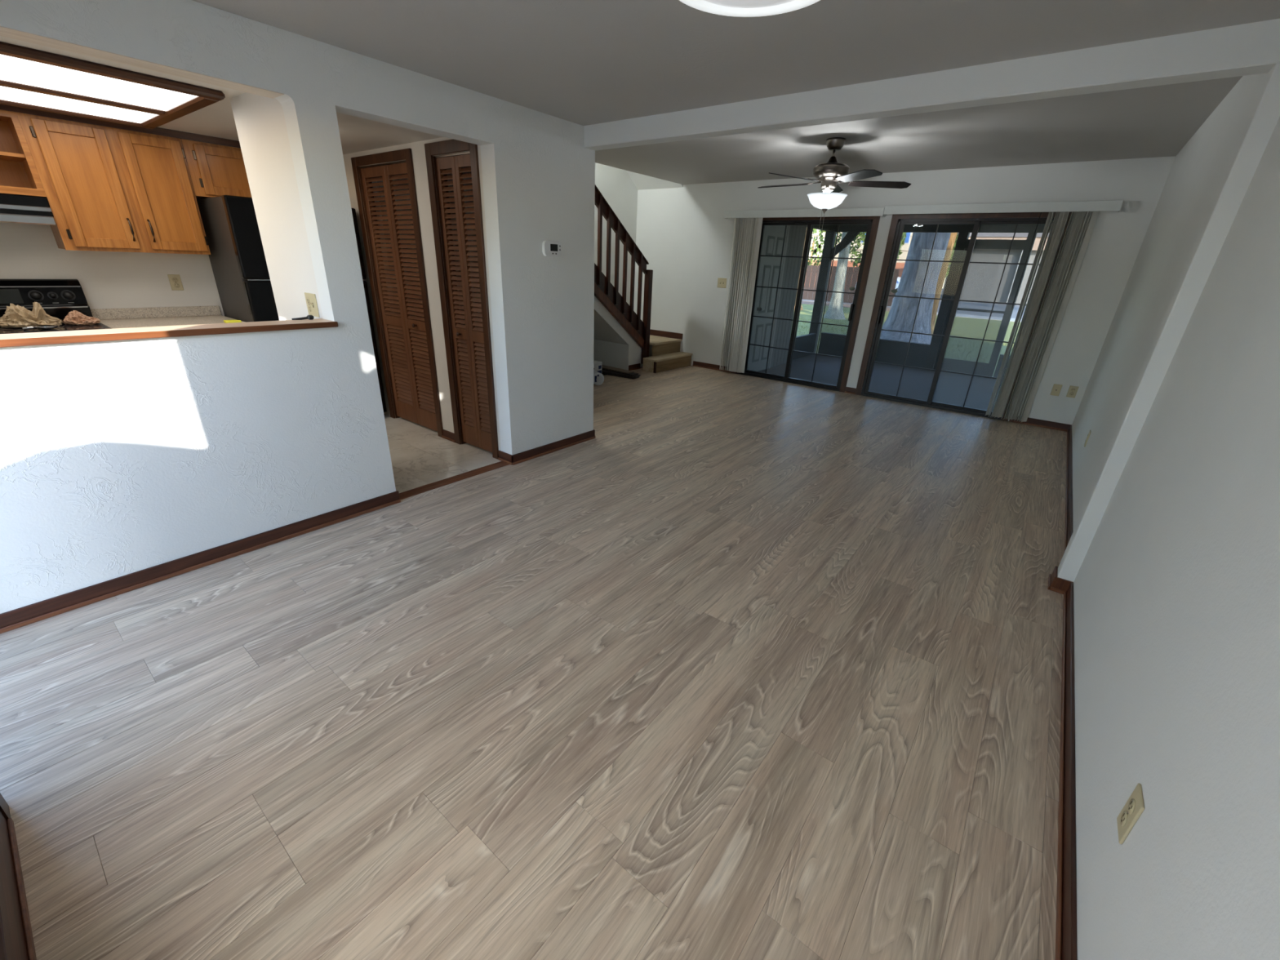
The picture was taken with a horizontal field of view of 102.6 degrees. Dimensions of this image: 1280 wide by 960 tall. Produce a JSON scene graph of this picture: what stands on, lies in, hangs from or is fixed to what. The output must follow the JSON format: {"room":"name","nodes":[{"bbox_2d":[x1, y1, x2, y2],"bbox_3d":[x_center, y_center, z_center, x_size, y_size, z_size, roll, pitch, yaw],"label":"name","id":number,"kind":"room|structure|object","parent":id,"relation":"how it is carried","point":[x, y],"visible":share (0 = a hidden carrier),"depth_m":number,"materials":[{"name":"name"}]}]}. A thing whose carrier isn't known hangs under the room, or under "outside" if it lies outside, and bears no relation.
{"room":"empty living room","nodes":[
{"label":"empty living room","id":0,"kind":"room"},
{"bbox_2d":[0,198,224,315],"bbox_3d":[-3.658,-1.482,3.794,0.130,2.300,2.800,19,28,34],"label":"wall","id":1,"kind":"structure","parent":0,"point":[107,279],"depth_m":3.61,"materials":[{"name":"beige paint"}]},
{"bbox_2d":[0,109,46,196],"bbox_3d":[-3.937,-1.841,2.819,0.320,0.426,0.768,19,28,34],"label":"upper cabinet","id":2,"kind":"object","parent":1,"relation":"attached to","point":[19,175],"visible":0.9,"depth_m":3.09,"materials":[{"name":"brown wood"}]},
{"bbox_2d":[0,104,240,148],"bbox_3d":[-3.400,-2.295,3.345,0.332,0.043,2.460,19,28,34],"label":"trim","id":3,"kind":"structure","parent":2,"relation":"on","point":[157,131],"depth_m":3.30,"materials":[{"name":"brown wood"}]},
{"bbox_2d":[0,193,57,225],"bbox_3d":[-3.930,-1.570,2.931,0.354,0.151,0.746,19,28,34],"label":"range hood","id":4,"kind":"object","parent":1,"relation":"attached to","point":[20,209],"visible":1,"depth_m":3.03,"materials":[{"name":"black metal"}]},
{"bbox_2d":[16,112,210,254],"bbox_3d":[-3.459,-1.912,3.415,0.370,0.720,0.737,19,28,34],"label":"upper cabinet","id":5,"kind":"object","parent":1,"relation":"attached to","point":[106,188],"visible":1,"depth_m":3.30,"materials":[{"name":"brown wood"}]},
{"bbox_2d":[90,305,221,319],"bbox_3d":[-3.602,-1.259,3.848,0.020,0.072,0.738,19,28,34],"label":"backsplash","id":6,"kind":"structure","parent":1,"relation":"attached to","point":[184,311],"depth_m":3.82,"materials":[{"name":"stone"}]},
{"bbox_2d":[167,274,183,290],"bbox_3d":[-3.509,-1.493,3.875,0.009,0.112,0.071,19,28,34],"label":"outlet plate","id":7,"kind":"object","parent":1,"relation":"attached to","point":[175,280],"visible":1,"depth_m":3.87,"materials":[{"name":"beige plastic"}]},
{"bbox_2d":[180,138,251,198],"bbox_3d":[-2.940,-2.331,3.971,0.341,0.340,0.953,19,28,34],"label":"upper cabinet","id":8,"kind":"object","parent":1,"relation":"attached to","point":[215,170],"visible":0.42,"depth_m":3.64,"materials":[{"name":"brown wood"}]},
{"bbox_2d":[0,35,443,154],"bbox_3d":[-2.465,-2.252,3.040,2.425,0.195,3.600,19,28,34],"label":"ceiling","id":9,"kind":"structure","parent":0,"point":[357,134],"depth_m":3.13,"materials":[{"name":"beige paint"}]},
{"bbox_2d":[0,41,225,128],"bbox_3d":[-2.980,-1.882,2.406,1.380,0.033,1.325,19,28,34],"label":"ceiling light","id":10,"kind":"object","parent":9,"relation":"attached to","point":[30,78],"visible":1,"depth_m":2.50,"materials":[{"name":"white plastic"}]},
{"bbox_2d":[230,92,323,320],"bbox_3d":[-1.851,-0.927,2.932,0.620,2.105,0.175,19,28,34],"label":"wall partition","id":11,"kind":"structure","parent":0,"point":[260,121],"depth_m":2.63,"materials":[{"name":"white paint"}]},
{"bbox_2d":[304,292,319,317],"bbox_3d":[-1.741,-0.925,2.708,0.125,0.116,0.020,19,28,34],"label":"switch plate","id":12,"kind":"object","parent":11,"relation":"attached to","point":[311,301],"visible":0.99,"depth_m":2.71,"materials":[{"name":"beige plastic"}]},
{"bbox_2d":[0,0,595,613],"bbox_3d":[-1.510,-0.997,2.705,0.130,2.440,3.576,19,28,34],"label":"wall","id":13,"kind":"structure","parent":0,"point":[118,458],"depth_m":2.40,"materials":[{"name":"white paint"}]},
{"bbox_2d":[0,26,284,98],"bbox_3d":[-2.038,-1.482,1.721,0.127,0.002,1.453,19,28,34],"label":"trim","id":14,"kind":"structure","parent":13,"relation":"attached to","point":[6,32],"depth_m":1.89,"materials":[{"name":"white paint"}]},
{"bbox_2d":[0,318,337,347],"bbox_3d":[-2.065,-0.604,2.109,0.173,0.026,1.493,19,28,34],"label":"ledge","id":15,"kind":"object","parent":13,"relation":"on","point":[15,340],"visible":1,"depth_m":2.11,"materials":[{"name":"brown wood"}]},
{"bbox_2d":[291,315,314,319],"bbox_3d":[-1.710,-0.824,2.599,0.026,0.022,0.096,19,28,34],"label":"stub","id":16,"kind":"object","parent":15,"relation":"on","point":[308,317],"visible":1,"depth_m":2.61,"materials":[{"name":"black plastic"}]},
{"bbox_2d":[0,490,400,633],"bbox_3d":[-1.995,0.338,2.538,0.019,0.074,1.673,19,28,34],"label":"baseboard","id":17,"kind":"structure","parent":13,"relation":"attached to","point":[42,610],"depth_m":2.36,"materials":[{"name":"brown wood"}]},
{"bbox_2d":[542,240,561,257],"bbox_3d":[-0.608,-1.600,3.547,0.026,0.098,0.163,19,28,34],"label":"thermostat","id":18,"kind":"object","parent":13,"relation":"attached to","point":[549,248],"visible":1,"depth_m":3.53,"materials":[{"name":"white plastic"}]},
{"bbox_2d":[511,430,595,465],"bbox_3d":[-0.668,-0.272,4.117,0.019,0.074,0.898,19,28,34],"label":"baseboard","id":19,"kind":"structure","parent":13,"relation":"attached to","point":[533,453],"depth_m":4.07,"materials":[{"name":"brown wood"}]},
{"bbox_2d":[342,137,501,450],"bbox_3d":[-1.876,-1.450,4.148,2.295,2.115,0.100,19,28,34],"label":"door frame","id":20,"kind":"structure","parent":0,"point":[418,151],"depth_m":3.79,"materials":[{"name":"beige paint"}]},
{"bbox_2d":[351,148,442,436],"bbox_3d":[-1.915,-1.437,4.167,0.845,2.072,0.109,19,28,34],"label":"door","id":21,"kind":"structure","parent":20,"relation":"in","point":[411,371],"depth_m":4.12,"materials":[{"name":"brown wood"}]},
{"bbox_2d":[441,428,455,442],"bbox_3d":[-1.581,-0.365,4.238,0.186,0.074,0.019,19,28,34],"label":"baseboard","id":22,"kind":"structure","parent":20,"relation":"attached to","point":[448,435],"depth_m":4.23,"materials":[{"name":"brown wood"}]},
{"bbox_2d":[424,138,498,459],"bbox_3d":[-1.221,-1.201,3.675,0.550,2.082,0.109,19,28,34],"label":"door","id":23,"kind":"structure","parent":20,"relation":"in","point":[473,368],"depth_m":3.61,"materials":[{"name":"brown wood"}]},
{"bbox_2d":[497,450,513,465],"bbox_3d":[-1.006,-0.167,3.833,0.161,0.074,0.019,19,28,34],"label":"baseboard","id":24,"kind":"object","parent":20,"relation":"attached to","point":[504,456],"visible":1,"depth_m":3.83,"materials":[{"name":"brown wood"}]},
{"bbox_2d":[373,166,483,351],"bbox_3d":[-1.316,-1.626,4.207,1.575,2.440,0.776,19,28,34],"label":"louvered door slats","id":25,"kind":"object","parent":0,"point":[468,172],"depth_m":4.15,"materials":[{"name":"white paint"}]},
{"bbox_2d":[0,365,1066,959],"bbox_3d":[-0.020,-0.188,4.337,6.050,0.201,7.350,19,28,34],"label":"floor","id":26,"kind":"structure","parent":0,"point":[742,667],"depth_m":1.74,"materials":[{"name":"brown wood"}]},
{"bbox_2d":[0,279,111,333],"bbox_3d":[-3.798,-0.628,3.231,0.700,1.158,0.763,19,28,34],"label":"electric range","id":27,"kind":"object","parent":26,"relation":"on","point":[58,298],"visible":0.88,"depth_m":3.32,"materials":[{"name":"black metal"}]},
{"bbox_2d":[0,301,63,328],"bbox_3d":[-3.725,-1.009,3.112,0.256,0.143,0.282,19,28,34],"label":"plastic bag","id":28,"kind":"object","parent":27,"relation":"on","point":[17,316],"visible":0.91,"depth_m":3.06,"materials":[{"name":"beige plastic"}]},
{"bbox_2d":[22,324,58,330],"bbox_3d":[-3.559,-0.906,3.046,0.061,0.023,0.149,19,28,34],"label":"spoon rest","id":29,"kind":"object","parent":27,"relation":"on","point":[50,326],"visible":1,"depth_m":3.04,"materials":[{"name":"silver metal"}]},
{"bbox_2d":[0,322,111,333],"bbox_3d":[-3.796,-0.925,3.114,0.672,0.016,0.763,19,28,34],"label":"cooktop","id":30,"kind":"object","parent":27,"relation":"in","point":[63,327],"depth_m":3.08,"materials":[{"name":"ceramic"}]},
{"bbox_2d":[62,310,100,324],"bbox_3d":[-3.603,-1.050,3.300,0.230,0.081,0.178,19,28,34],"label":"plastic bag","id":31,"kind":"object","parent":27,"relation":"on","point":[73,317],"visible":1,"depth_m":3.25,"materials":[{"name":"brown plastic"}]},
{"bbox_2d":[196,195,386,412],"bbox_3d":[-2.803,-1.324,4.253,0.751,1.721,0.862,19,28,34],"label":"refrigerator","id":32,"kind":"object","parent":26,"relation":"on","point":[237,257],"visible":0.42,"depth_m":3.71,"materials":[{"name":"black metal"}]},
{"bbox_2d":[399,460,509,499],"bbox_3d":[-1.265,-0.011,3.525,0.090,0.012,0.874,19,28,34],"label":"threshold","id":33,"kind":"object","parent":26,"relation":"on","point":[445,482],"visible":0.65,"depth_m":3.48,"materials":[{"name":"wood"}]},
{"bbox_2d":[593,360,601,373],"bbox_3d":[-0.672,-1.469,6.793,0.201,0.185,0.301,16,26,28],"label":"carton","id":34,"kind":"object","parent":26,"relation":"on","point":[597,364],"visible":0.19,"depth_m":6.78,"materials":[{"name":"white cardboard"}]},
{"bbox_2d":[593,369,604,385],"bbox_3d":[-0.584,-1.292,6.422,0.156,0.156,0.316,-11,26,-28],"label":"roll","id":35,"kind":"object","parent":26,"relation":"on","point":[598,378],"visible":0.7,"depth_m":6.30,"materials":[{"name":"white paper"}]},
{"bbox_2d":[601,372,639,378],"bbox_3d":[-0.453,-1.468,7.032,0.950,0.012,0.140,15,26,27],"label":"plank","id":36,"kind":"object","parent":26,"relation":"on","point":[602,372],"visible":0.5,"depth_m":6.88,"materials":[{"name":"brown wood"}]},
{"bbox_3d":[-0.450,-1.495,7.060,1.004,0.012,0.175,19,28,34],"label":"plank","id":37,"kind":"object","parent":36,"relation":"on","visible":0},
{"bbox_2d":[601,369,640,377],"bbox_3d":[-0.431,-1.472,6.971,0.920,0.012,0.140,13,25,24],"label":"plank","id":38,"kind":"object","parent":37,"relation":"on","point":[602,371],"visible":0.58,"depth_m":6.86,"materials":[{"name":"brown wood"}]},
{"bbox_2d":[601,368,638,375],"bbox_3d":[-0.446,-1.535,7.082,0.980,0.012,0.140,19,28,34],"label":"plank","id":39,"kind":"object","parent":38,"relation":"on","point":[632,373],"visible":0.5,"depth_m":6.86,"materials":[{"name":"brown wood"}]},
{"bbox_2d":[601,364,634,373],"bbox_3d":[-0.470,-1.561,7.106,0.900,0.012,0.140,20,28,35],"label":"plank","id":40,"kind":"object","parent":39,"relation":"on","point":[603,366],"visible":0.58,"depth_m":6.97,"materials":[{"name":"brown wood"}]},
{"bbox_2d":[642,334,692,373],"bbox_3d":[-0.621,-2.453,6.580,1.180,2.164,3.228,19,28,34],"label":"staircase","id":41,"kind":"structure","parent":26,"relation":"on","point":[666,354],"depth_m":7.51,"materials":[{"name":"beige carpet"}]},
{"bbox_2d":[594,185,653,364],"bbox_3d":[-0.502,-2.727,6.178,0.107,2.863,2.100,19,28,34],"label":"stair railing","id":42,"kind":"object","parent":41,"relation":"attached to","point":[609,295],"visible":0.51,"depth_m":6.62,"materials":[{"name":"red wood"}]},
{"bbox_2d":[1057,62,1279,582],"bbox_3d":[2.179,-0.440,2.178,0.074,2.137,0.117,19,28,34],"label":"pillar","id":43,"kind":"structure","parent":26,"relation":"on","point":[1264,114],"depth_m":2.04,"materials":[{"name":"white paint"}]},
{"bbox_3d":[-3.370,-0.713,3.864,0.655,0.855,0.732,19,28,34],"label":"base cabinet","id":44,"kind":"object","parent":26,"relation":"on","visible":0},
{"bbox_2d":[90,305,245,328],"bbox_3d":[-3.353,-1.157,3.679,0.655,0.107,0.738,19,28,34],"label":"countertop","id":45,"kind":"structure","parent":44,"relation":"on","point":[126,317],"depth_m":3.75,"materials":[{"name":"stone"}]},
{"bbox_2d":[223,320,241,323],"bbox_3d":[-2.971,-1.156,3.743,0.104,0.017,0.096,19,28,34],"label":"sponge","id":46,"kind":"object","parent":45,"relation":"on","point":[224,321],"visible":0.81,"depth_m":3.72,"materials":[{"name":"yellow"}]},
{"bbox_2d":[594,162,637,305],"bbox_3d":[-1.400,-4.057,5.874,0.130,5.600,4.600,19,28,34],"label":"wall","id":47,"kind":"structure","parent":0,"point":[615,184],"depth_m":7.40,"materials":[{"name":"white paint"}]},
{"bbox_2d":[593,295,652,369],"bbox_3d":[-0.893,-2.546,6.495,0.800,2.380,3.620,19,28,34],"label":"wall","id":48,"kind":"structure","parent":0,"point":[613,346],"depth_m":7.25,"materials":[{"name":"white paint"}]},
{"bbox_2d":[628,363,640,370],"bbox_3d":[-0.076,-1.624,7.364,0.019,0.074,0.260,19,28,34],"label":"baseboard","id":49,"kind":"structure","parent":48,"relation":"attached to","point":[634,366],"depth_m":7.35,"materials":[{"name":"brown wood"}]},
{"bbox_2d":[626,170,683,190],"bbox_3d":[-1.036,-4.810,5.183,0.800,2.745,4.462,19,28,34],"label":"ceiling","id":50,"kind":"structure","parent":0,"point":[641,181],"depth_m":7.30,"materials":[{"name":"white paint"}]},
{"bbox_2d":[191,0,1279,125],"bbox_3d":[-0.199,-1.571,1.303,3.436,0.179,3.459,19,28,34],"label":"ceiling","id":51,"kind":"structure","parent":0,"point":[581,62],"depth_m":2.06,"materials":[{"name":"paint"}]},
{"bbox_2d":[679,0,820,17],"bbox_3d":[0.341,-1.521,1.544,0.584,0.056,0.584,19,28,34],"label":"ceiling lamp","id":52,"kind":"object","parent":51,"relation":"attached to","point":[740,8],"visible":1,"depth_m":1.73,"materials":[{"name":"white"}]},
{"bbox_2d":[703,0,794,8],"bbox_3d":[0.340,-1.514,1.547,0.480,0.041,0.480,19,28,34],"label":"diffuser","id":53,"kind":"object","parent":52,"relation":"attached to","point":[707,3],"depth_m":1.69,"materials":[{"name":"white"}]},
{"bbox_2d":[583,18,1279,150],"bbox_3d":[0.952,-2.003,2.604,3.306,0.305,0.117,19,28,34],"label":"beam","id":54,"kind":"structure","parent":51,"relation":"attached to","point":[1250,48],"depth_m":2.20,"materials":[{"name":"white paint"}]},
{"bbox_2d":[758,225,807,371],"bbox_3d":[3.984,-2.579,7.186,4.120,2.410,2.930,19,28,34],"label":"wall","id":55,"kind":"structure","parent":0,"point":[797,235],"depth_m":7.99,"materials":[{"name":"grey paint"}]},
{"bbox_2d":[746,225,790,371],"bbox_3d":[1.877,-2.624,7.461,0.078,2.100,0.840,19,28,34],"label":"door","id":56,"kind":"structure","parent":55,"relation":"in","point":[773,236],"depth_m":7.43,"materials":[{"name":"grey paint"}]},
{"bbox_2d":[806,224,1052,232],"bbox_3d":[4.512,-3.775,7.357,4.130,0.300,1.610,19,28,34],"label":"beam","id":57,"kind":"structure","parent":55,"relation":"attached to","point":[853,228],"depth_m":7.96,"materials":[{"name":"brown wood"}]},
{"bbox_2d":[759,352,1002,411],"bbox_3d":[3.961,-1.410,7.708,4.100,0.150,3.195,19,28,34],"label":"floor","id":58,"kind":"structure","parent":0,"point":[915,383],"depth_m":7.73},
{"bbox_2d":[808,231,859,353],"bbox_3d":[4.098,-3.160,8.936,2.080,2.120,0.150,19,28,34],"label":"porch post","id":59,"kind":"object","parent":58,"relation":"on","point":[830,237],"visible":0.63,"depth_m":9.27,"materials":[{"name":"brown wood"}]},
{"bbox_2d":[924,231,1037,378],"bbox_3d":[5.305,-2.740,8.091,0.985,2.110,0.140,19,28,34],"label":"screen door","id":60,"kind":"structure","parent":59,"relation":"attached to","point":[984,369],"depth_m":8.07,"materials":[{"name":"black metal"}]},
{"bbox_2d":[786,332,1010,378],"bbox_3d":[4.410,-1.884,8.166,3.960,0.402,1.600,19,28,34],"label":"wall","id":61,"kind":"structure","parent":0,"point":[889,351],"depth_m":9.04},
{"bbox_2d":[633,155,1175,424],"bbox_3d":[2.264,-2.778,6.330,6.080,3.200,0.140,19,28,34],"label":"wall","id":62,"kind":"structure","parent":0,"point":[683,234],"depth_m":5.50,"materials":[{"name":"white paint"}]},
{"bbox_2d":[649,328,682,339],"bbox_3d":[0.032,-2.213,7.809,0.975,0.086,0.762,19,28,34],"label":"trim","id":63,"kind":"structure","parent":62,"relation":"attached to","point":[653,332],"depth_m":7.98,"materials":[{"name":"brown wood"}]},
{"bbox_2d":[692,360,735,373],"bbox_3d":[1.098,-1.681,7.625,0.735,0.074,0.019,19,28,34],"label":"baseboard","id":64,"kind":"structure","parent":62,"relation":"attached to","point":[708,366],"depth_m":7.66,"materials":[{"name":"brown wood"}]},
{"bbox_2d":[717,277,726,288],"bbox_3d":[1.143,-2.757,7.170,0.140,0.128,0.020,19,28,34],"label":"switch plate","id":65,"kind":"object","parent":62,"relation":"attached to","point":[722,282],"visible":1,"depth_m":7.17,"materials":[{"name":"beige plastic"}]},
{"bbox_2d":[719,207,885,373],"bbox_3d":[1.889,-2.340,6.640,2.013,2.061,0.115,19,28,34],"label":"vertical blind","id":66,"kind":"object","parent":62,"relation":"attached to","point":[749,216],"visible":0.99,"depth_m":6.83,"materials":[{"name":"plastic"}]},
{"bbox_2d":[739,219,872,391],"bbox_3d":[2.078,-2.263,6.655,1.445,1.984,0.165,19,28,34],"label":"door","id":67,"kind":"structure","parent":62,"relation":"in","point":[810,224],"depth_m":6.57,"materials":[{"name":"brown metal"}]},
{"bbox_2d":[735,216,879,392],"bbox_3d":[2.046,-2.278,6.601,1.577,2.050,0.016,19,28,34],"label":"door frame","id":68,"kind":"structure","parent":62,"relation":"attached to","point":[876,220],"depth_m":6.16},
{"bbox_2d":[844,386,856,394],"bbox_3d":[2.674,-1.137,6.511,0.131,0.074,0.019,19,28,34],"label":"baseboard","id":69,"kind":"structure","parent":62,"relation":"attached to","point":[849,390],"depth_m":6.51,"materials":[{"name":"brown wood"}]},
{"bbox_2d":[860,217,1054,419],"bbox_3d":[3.443,-1.791,5.690,1.500,1.984,0.165,19,28,34],"label":"door","id":70,"kind":"structure","parent":62,"relation":"in","point":[976,222],"depth_m":5.76,"materials":[{"name":"brown metal"}]},
{"bbox_2d":[855,211,1074,421],"bbox_3d":[3.410,-1.806,5.637,1.632,2.050,0.016,19,28,34],"label":"door frame","id":71,"kind":"structure","parent":62,"relation":"attached to","point":[895,218],"depth_m":5.67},
{"bbox_2d":[883,200,1123,422],"bbox_3d":[3.470,-1.801,5.521,2.000,2.076,0.115,19,28,34],"label":"vertical blind","id":72,"kind":"object","parent":62,"relation":"attached to","point":[1063,210],"visible":1,"depth_m":5.10,"materials":[{"name":"plastic"}]},
{"bbox_2d":[1008,415,1071,431],"bbox_3d":[4.223,-0.601,5.417,0.526,0.074,0.019,19,28,34],"label":"baseboard","id":73,"kind":"structure","parent":62,"relation":"attached to","point":[1030,421],"depth_m":5.39,"materials":[{"name":"brown wood"}]},
{"bbox_2d":[1049,383,1062,395],"bbox_3d":[4.270,-0.923,5.258,0.071,0.116,0.012,19,28,34],"label":"blank plate","id":74,"kind":"object","parent":62,"relation":"attached to","point":[1056,388],"visible":1,"depth_m":5.26,"materials":[{"name":"beige plastic"}]},
{"bbox_2d":[1066,385,1079,397],"bbox_3d":[4.374,-0.892,5.184,0.071,0.116,0.009,19,28,34],"label":"outlet plate","id":75,"kind":"object","parent":62,"relation":"attached to","point":[1073,390],"visible":1,"depth_m":5.18,"materials":[{"name":"beige plastic"}]},
{"bbox_2d":[790,303,1021,377],"bbox_3d":[3.664,-6.404,20.060,100.000,0.300,17.390,19,28,34],"label":"lawn","id":76,"kind":"structure","parent":0,"point":[966,326],"depth_m":16.13,"materials":[{"name":"green plant"}]},
{"bbox_2d":[794,226,807,310],"bbox_3d":[6.282,-13.595,21.630,4.080,12.017,3.742,19,28,34],"label":"tree","id":77,"kind":"object","parent":76,"relation":"on","point":[802,308],"visible":0.02,"depth_m":22.19,"materials":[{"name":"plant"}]},
{"bbox_2d":[823,231,850,319],"bbox_3d":[8.177,-10.849,18.082,3.958,9.899,3.912,19,28,34],"label":"tree","id":78,"kind":"object","parent":76,"relation":"on","point":[835,310],"visible":0.06,"depth_m":18.84,"materials":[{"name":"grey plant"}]},
{"bbox_2d":[880,232,951,344],"bbox_3d":[5.995,-7.137,9.944,14.108,9.248,7.268,15,26,27],"label":"tree","id":79,"kind":"object","parent":76,"relation":"on","point":[902,313],"visible":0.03,"depth_m":11.70,"materials":[{"name":"grey plant"}]},
{"bbox_2d":[930,232,957,337],"bbox_3d":[8.571,-9.658,12.249,3.774,12.299,3.846,19,28,34],"label":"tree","id":80,"kind":"object","parent":76,"relation":"on","point":[944,268],"visible":0.23,"depth_m":13.97,"materials":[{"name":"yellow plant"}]},
{"bbox_2d":[801,288,1026,319],"bbox_3d":[29.073,-18.087,50.308,140.000,0.290,60.000,19,28,34],"label":"road","id":81,"kind":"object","parent":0,"point":[965,304],"depth_m":30.36,"materials":[{"name":"grey asphalt"}]},
{"bbox_2d":[807,228,841,266],"bbox_3d":[10.746,-14.388,31.994,3.228,5.654,2.740,19,28,34],"label":"shrub","id":82,"kind":"object","parent":81,"relation":"on","point":[812,249],"visible":0.11,"depth_m":31.46,"materials":[{"name":"green plant"}]},
{"bbox_2d":[802,265,899,306],"bbox_3d":[8.972,-12.180,31.409,12.600,1.900,0.100,19,28,34],"label":"fence","id":83,"kind":"object","parent":81,"relation":"on","point":[811,274],"visible":0.17,"depth_m":29.61,"materials":[{"name":"brown wood"}]},
{"bbox_2d":[804,229,912,289],"bbox_3d":[21.788,-24.748,52.492,15.500,9.620,7.200,19,28,34],"label":"building","id":84,"kind":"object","parent":81,"relation":"on","point":[900,264],"visible":0.03,"depth_m":49.67,"materials":[{"name":"beige"}]},
{"bbox_2d":[848,231,906,269],"bbox_3d":[13.400,-12.987,29.361,3.124,5.358,2.662,19,28,34],"label":"shrub","id":85,"kind":"object","parent":81,"relation":"on","point":[854,250],"visible":0.09,"depth_m":29.05,"materials":[{"name":"green plant"}]},
{"bbox_2d":[855,276,901,295],"bbox_3d":[19.201,-15.357,40.554,4.484,1.439,1.750,19,28,34],"label":"car","id":86,"kind":"object","parent":81,"relation":"on","point":[898,277],"visible":0.08,"depth_m":39.25,"materials":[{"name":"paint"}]},
{"bbox_2d":[945,233,958,278],"bbox_3d":[17.055,-12.577,29.849,2.709,4.530,2.512,19,28,34],"label":"shrub","id":87,"kind":"object","parent":81,"relation":"on","point":[956,239],"visible":0.04,"depth_m":29.03,"materials":[{"name":"green plant"}]},
{"bbox_2d":[940,232,1049,304],"bbox_3d":[33.133,-14.187,34.102,22.500,5.520,6.200,19,28,34],"label":"building","id":88,"kind":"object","parent":81,"relation":"on","point":[981,283],"visible":0.04,"depth_m":36.76,"materials":[{"name":"grey paint"}]},
{"bbox_2d":[595,75,1242,184],"bbox_3d":[1.549,-3.027,4.357,5.150,0.260,3.774,19,28,34],"label":"ceiling","id":89,"kind":"structure","parent":0,"point":[1156,121],"depth_m":4.17,"materials":[{"name":"paint"}]},
{"bbox_2d":[757,137,911,253],"bbox_3d":[1.599,-2.468,4.500,1.255,0.876,1.297,19,28,34],"label":"ceiling fan","id":90,"kind":"object","parent":89,"relation":"hanging from","point":[830,172],"visible":1,"depth_m":4.34,"materials":[{"name":"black metal"}]},
{"bbox_2d":[1071,73,1279,959],"bbox_3d":[2.408,-0.692,2.204,0.139,2.600,7.200,19,28,34],"label":"wall","id":91,"kind":"structure","parent":0,"point":[1176,584],"depth_m":1.23,"materials":[{"name":"white paint"}]},
{"bbox_2d":[1047,424,1077,959],"bbox_3d":[2.225,0.458,2.709,0.083,0.074,7.062,19,28,34],"label":"baseboard","id":92,"kind":"structure","parent":91,"relation":"attached to","point":[1066,948],"depth_m":1.56,"materials":[{"name":"brown wood"}]},
{"bbox_2d":[1084,430,1091,447],"bbox_3d":[3.267,-0.303,3.744,0.009,0.116,0.071,19,28,34],"label":"outlet plate","id":93,"kind":"object","parent":91,"relation":"attached to","point":[1090,432],"visible":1,"depth_m":3.73,"materials":[{"name":"beige plastic"}]},
{"bbox_2d":[1116,782,1144,844],"bbox_3d":[1.044,0.711,1.093,0.009,0.116,0.071,19,28,34],"label":"outlet plate","id":94,"kind":"object","parent":91,"relation":"attached to","point":[1134,807],"visible":1,"depth_m":1.08,"materials":[{"name":"beige plastic"}]},
{"bbox_2d":[1120,810,1128,826],"bbox_3d":[1.041,0.728,1.103,0.002,0.032,0.033,19,28,34],"label":"receptacle","id":95,"kind":"object","parent":94,"relation":"attached to","point":[1124,814],"depth_m":1.10,"materials":[{"name":"beige plastic"}]},
{"bbox_2d":[1127,798,1135,814],"bbox_3d":[1.043,0.692,1.087,0.002,0.032,0.033,19,28,34],"label":"receptacle","id":96,"kind":"object","parent":94,"relation":"attached to","point":[1131,802],"depth_m":1.09,"materials":[{"name":"beige plastic"}]},
{"bbox_3d":[-2.166,-0.373,1.164,6.000,2.440,0.150,19,28,34],"label":"wall","id":97,"kind":"structure","parent":0,"visible":0},
{"bbox_2d":[0,792,10,819],"bbox_3d":[-2.081,-0.193,1.173,1.080,2.110,0.165,19,28,34],"label":"door","id":98,"kind":"structure","parent":97,"relation":"in","point":[4,807],"depth_m":1.35,"materials":[{"name":"brown wood"}]},
{"bbox_2d":[0,810,36,959],"bbox_3d":[-0.782,1.138,0.701,2.211,0.140,0.019,19,28,34],"label":"baseboard","id":99,"kind":"structure","parent":97,"relation":"attached to","point":[16,940],"depth_m":1.14,"materials":[{"name":"brown wood"}]},
{"label":"outside","id":100,"kind":"structure","parent":0,"visible":0},
{"bbox_2d":[801,301,890,311],"bbox_3d":[-8.201,-15.456,40.075,54.200,0.310,2.500,19,28,34],"label":"mulch","id":101,"kind":"object","parent":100,"point":[802,302],"depth_m":26.84,"materials":[{"name":"brown wood"}]},
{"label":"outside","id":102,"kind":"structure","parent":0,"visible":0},
{"bbox_2d":[936,311,1022,322],"bbox_3d":[30.945,-1.798,12.126,45.800,0.320,2.000,19,28,34],"label":"sidewalk","id":103,"kind":"structure","parent":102,"point":[957,314],"depth_m":22.91,"materials":[{"name":"grey concrete"}]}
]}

